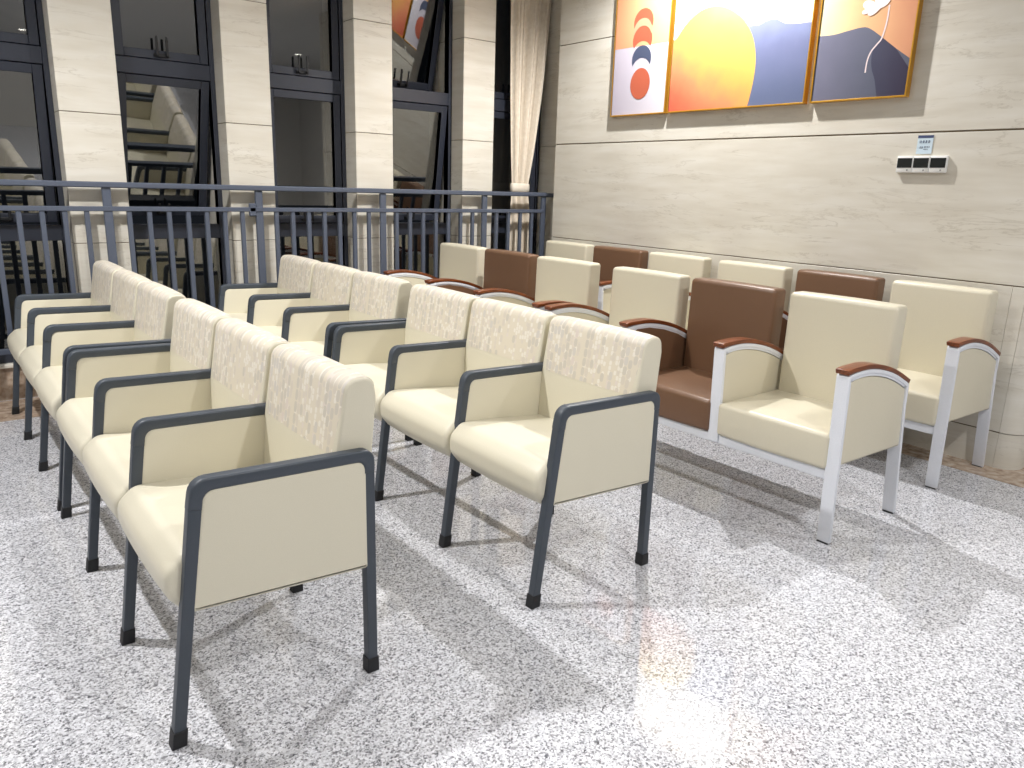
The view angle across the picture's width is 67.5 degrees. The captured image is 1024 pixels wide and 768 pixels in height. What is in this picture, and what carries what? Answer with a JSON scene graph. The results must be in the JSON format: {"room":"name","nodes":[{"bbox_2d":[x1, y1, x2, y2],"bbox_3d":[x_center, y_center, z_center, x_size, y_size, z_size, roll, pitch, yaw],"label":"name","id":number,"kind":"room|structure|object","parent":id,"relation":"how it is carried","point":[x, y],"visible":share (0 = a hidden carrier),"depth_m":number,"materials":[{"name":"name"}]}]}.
{"room":"hospital interior","nodes":[
{"label":"hospital interior","id":0,"kind":"room"},
{"bbox_2d":[0,367,37,400],"bbox_3d":[-3.285,-1.510,4.244,8.700,3.300,0.370,-9,18,-37],"label":"wall","id":1,"kind":"structure","parent":0,"point":[6,375],"depth_m":4.63,"materials":[{"name":"beige stone"}]},
{"bbox_2d":[0,363,20,368],"bbox_3d":[-2.281,-0.265,5.296,6.180,0.022,0.240,-9,18,-37],"label":"trim","id":2,"kind":"structure","parent":1,"relation":"attached to","point":[4,365],"depth_m":4.59,"materials":[{"name":"stone"}]},
{"bbox_2d":[0,0,70,363],"bbox_3d":[-2.966,-1.505,4.380,0.605,2.800,0.176,-9,18,-37],"label":"window","id":3,"kind":"structure","parent":1,"relation":"in","point":[25,53],"depth_m":4.48,"materials":[{"name":"metal"}]},
{"bbox_2d":[110,0,226,284],"bbox_3d":[-2.279,-1.645,5.005,0.619,2.800,0.344,-9,18,-37],"label":"window","id":4,"kind":"structure","parent":1,"relation":"in","point":[133,65],"depth_m":4.92,"materials":[{"name":"metal"}]},
{"bbox_2d":[265,0,348,266],"bbox_3d":[-1.477,-1.739,5.463,0.614,2.800,0.096,-9,18,-37],"label":"window","id":5,"kind":"structure","parent":1,"relation":"in","point":[287,82],"depth_m":5.46,"materials":[{"name":"metal"}]},
{"bbox_2d":[392,0,452,242],"bbox_3d":[-0.820,-1.885,6.104,0.626,2.800,0.277,-9,18,-37],"label":"window","id":6,"kind":"structure","parent":1,"relation":"in","point":[410,98],"depth_m":6.09,"materials":[{"name":"metal"}]},
{"bbox_2d":[0,397,1023,487],"bbox_3d":[-1.174,0.457,3.479,10.600,0.002,4.190,-9,18,-37],"label":"trim","id":7,"kind":"structure","parent":1,"relation":"attached to","point":[1013,477],"depth_m":4.10,"materials":[{"name":"beige stone"}]},
{"bbox_2d":[0,179,553,354],"bbox_3d":[-2.216,-0.607,4.869,6.501,1.298,0.052,-9,18,-37],"label":"railing","id":8,"kind":"object","parent":7,"relation":"on","point":[256,209],"visible":0.48,"depth_m":5.07,"materials":[{"name":"metal"}]},
{"bbox_2d":[491,92,541,253],"bbox_3d":[-0.018,-1.981,6.571,0.628,2.800,0.096,-9,18,-37],"label":"window","id":9,"kind":"structure","parent":1,"relation":"in","point":[501,100],"depth_m":6.69,"materials":[{"name":"metal"}]},
{"bbox_2d":[42,0,131,292],"bbox_3d":[-2.616,-1.601,4.672,0.323,3.300,0.500,-9,18,-37],"label":"wall pillar","id":10,"kind":"structure","parent":0,"point":[79,33],"depth_m":4.48,"materials":[{"name":"beige stone"}]},
{"bbox_2d":[207,0,276,308],"bbox_3d":[-1.880,-1.723,5.231,0.304,3.300,0.500,-9,18,-37],"label":"wall pillar","id":11,"kind":"structure","parent":0,"point":[239,27],"depth_m":5.03,"materials":[{"name":"beige stone"}]},
{"bbox_2d":[322,0,393,273],"bbox_3d":[-1.156,-1.843,5.781,0.302,3.300,0.500,-9,18,-37],"label":"wall pillar","id":12,"kind":"structure","parent":0,"point":[367,24],"depth_m":5.57,"materials":[{"name":"beige stone"}]},
{"bbox_2d":[429,0,495,277],"bbox_3d":[-0.425,-1.964,6.337,0.299,3.300,0.500,-9,18,-37],"label":"wall pillar","id":13,"kind":"structure","parent":0,"point":[474,21],"depth_m":6.11,"materials":[{"name":"beige stone"}]},
{"bbox_2d":[0,397,1023,767],"bbox_3d":[0.091,0.952,1.923,10.600,0.100,10.800,-9,18,-37],"label":"floor","id":14,"kind":"structure","parent":0,"point":[744,638],"depth_m":2.37,"materials":[{"name":"grey stone"}]},
{"bbox_2d":[7,260,185,510],"bbox_3d":[-2.122,-0.109,3.834,0.585,0.862,1.644,-9,18,-37],"label":"bench","id":15,"kind":"object","parent":14,"relation":"on","point":[123,307],"visible":0.64,"depth_m":3.64,"materials":[{"name":"beige leather"}]},
{"bbox_2d":[56,298,378,750],"bbox_3d":[-1.082,0.258,2.545,0.585,0.862,1.644,-9,18,-37],"label":"bench","id":16,"kind":"object","parent":14,"relation":"on","point":[233,458],"visible":1,"depth_m":2.15,"materials":[{"name":"beige leather"}]},
{"bbox_2d":[218,255,412,440],"bbox_3d":[-1.236,-0.255,4.503,0.585,0.862,1.644,-9,18,-37],"label":"bench","id":17,"kind":"object","parent":14,"relation":"on","point":[310,298],"visible":0.62,"depth_m":4.37,"materials":[{"name":"beige leather"}]},
{"bbox_2d":[383,243,599,310],"bbox_3d":[-0.176,-0.420,5.147,0.584,0.923,1.767,-9,18,-37],"label":"bench","id":18,"kind":"object","parent":14,"relation":"on","point":[535,281],"visible":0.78,"depth_m":5.01,"materials":[{"name":"beige leather"}]},
{"bbox_2d":[331,284,660,609],"bbox_3d":[-0.195,0.112,3.213,0.585,0.862,1.644,-9,18,-37],"label":"bench","id":19,"kind":"object","parent":14,"relation":"on","point":[552,409],"visible":0.94,"depth_m":2.89,"materials":[{"name":"beige leather"}]},
{"bbox_2d":[545,240,711,313],"bbox_3d":[0.645,-0.550,5.747,0.584,0.923,1.767,-9,18,-37],"label":"bench","id":20,"kind":"object","parent":14,"relation":"on","point":[608,257],"visible":0.05,"depth_m":5.58,"materials":[{"name":"beige leather"}]},
{"bbox_2d":[544,266,910,544],"bbox_3d":[0.939,-0.028,3.765,0.584,0.923,1.767,-9,18,-37],"label":"bench","id":21,"kind":"object","parent":14,"relation":"on","point":[835,395],"visible":0.93,"depth_m":3.40,"materials":[{"name":"beige leather"}]},
{"bbox_2d":[685,260,1000,489],"bbox_3d":[1.709,-0.164,4.381,0.584,0.923,1.767,-9,18,-37],"label":"bench","id":22,"kind":"object","parent":14,"relation":"on","point":[950,361],"visible":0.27,"depth_m":3.91,"materials":[{"name":"beige leather"}]},
{"bbox_2d":[528,0,561,255],"bbox_3d":[0.364,-2.054,6.784,0.250,3.297,0.750,-9,18,-37],"label":"wall","id":23,"kind":"structure","parent":0,"point":[549,101],"depth_m":6.59,"materials":[{"name":"beige stone"}]},
{"bbox_2d":[552,0,1023,469],"bbox_3d":[2.308,-1.673,5.538,2.075,3.300,3.691,-9,18,-37],"label":"wall","id":24,"kind":"structure","parent":0,"point":[818,186],"depth_m":4.41,"materials":[{"name":"beige stone"}]},
{"bbox_2d":[610,0,674,116],"bbox_3d":[0.928,-2.455,5.420,0.040,1.050,0.531,-9,18,-37],"label":"framed painting","id":25,"kind":"object","parent":24,"relation":"attached to","point":[643,28],"visible":1,"depth_m":5.43,"materials":[{"name":"multicoloured paper"}]},
{"bbox_2d":[667,0,818,112],"bbox_3d":[1.428,-2.279,4.801,0.040,1.050,1.054,-9,18,-37],"label":"framed painting","id":26,"kind":"object","parent":24,"relation":"attached to","point":[726,54],"visible":1,"depth_m":4.81,"materials":[{"name":"multicoloured paper"}]},
{"bbox_2d":[809,0,923,103],"bbox_3d":[1.947,-2.096,4.158,0.040,1.050,0.563,-9,18,-37],"label":"framed painting","id":27,"kind":"object","parent":24,"relation":"attached to","point":[866,49],"visible":1,"depth_m":4.20,"materials":[{"name":"multicoloured paper"}]},
{"bbox_2d":[896,156,913,172],"bbox_3d":[2.125,-1.187,4.139,0.022,0.086,0.085,-9,18,-37],"label":"thermostat","id":28,"kind":"object","parent":24,"relation":"attached to","point":[904,163],"visible":1,"depth_m":4.13,"materials":[{"name":"white plastic"}]},
{"bbox_2d":[912,156,930,172],"bbox_3d":[2.178,-1.168,4.073,0.022,0.086,0.085,-9,18,-37],"label":"thermostat","id":29,"kind":"object","parent":24,"relation":"attached to","point":[920,163],"visible":1,"depth_m":4.07,"materials":[{"name":"white plastic"}]},
{"bbox_2d":[916,135,933,153],"bbox_3d":[2.185,-1.268,4.055,0.003,0.094,0.080,-9,18,-37],"label":"notice","id":30,"kind":"object","parent":24,"relation":"attached to","point":[925,142],"visible":1,"depth_m":4.05,"materials":[{"name":"white paper"}]},
{"bbox_2d":[928,156,948,172],"bbox_3d":[2.231,-1.149,4.007,0.022,0.086,0.085,-9,18,-37],"label":"thermostat","id":31,"kind":"object","parent":24,"relation":"attached to","point":[938,164],"visible":1,"depth_m":4.00,"materials":[{"name":"white plastic"}]},
{"bbox_3d":[0.376,-2.273,0.842,10.600,0.100,10.200,-9,18,-37],"label":"ceiling","id":32,"kind":"structure","parent":0,"visible":0},
{"bbox_2d":[509,0,551,252],"bbox_3d":[0.130,-2.019,6.513,0.446,3.230,0.076,-9,18,-37],"label":"curtain","id":33,"kind":"object","parent":32,"relation":"hanging from","point":[530,19],"visible":0.69,"depth_m":6.39,"materials":[{"name":"beige fabric"}]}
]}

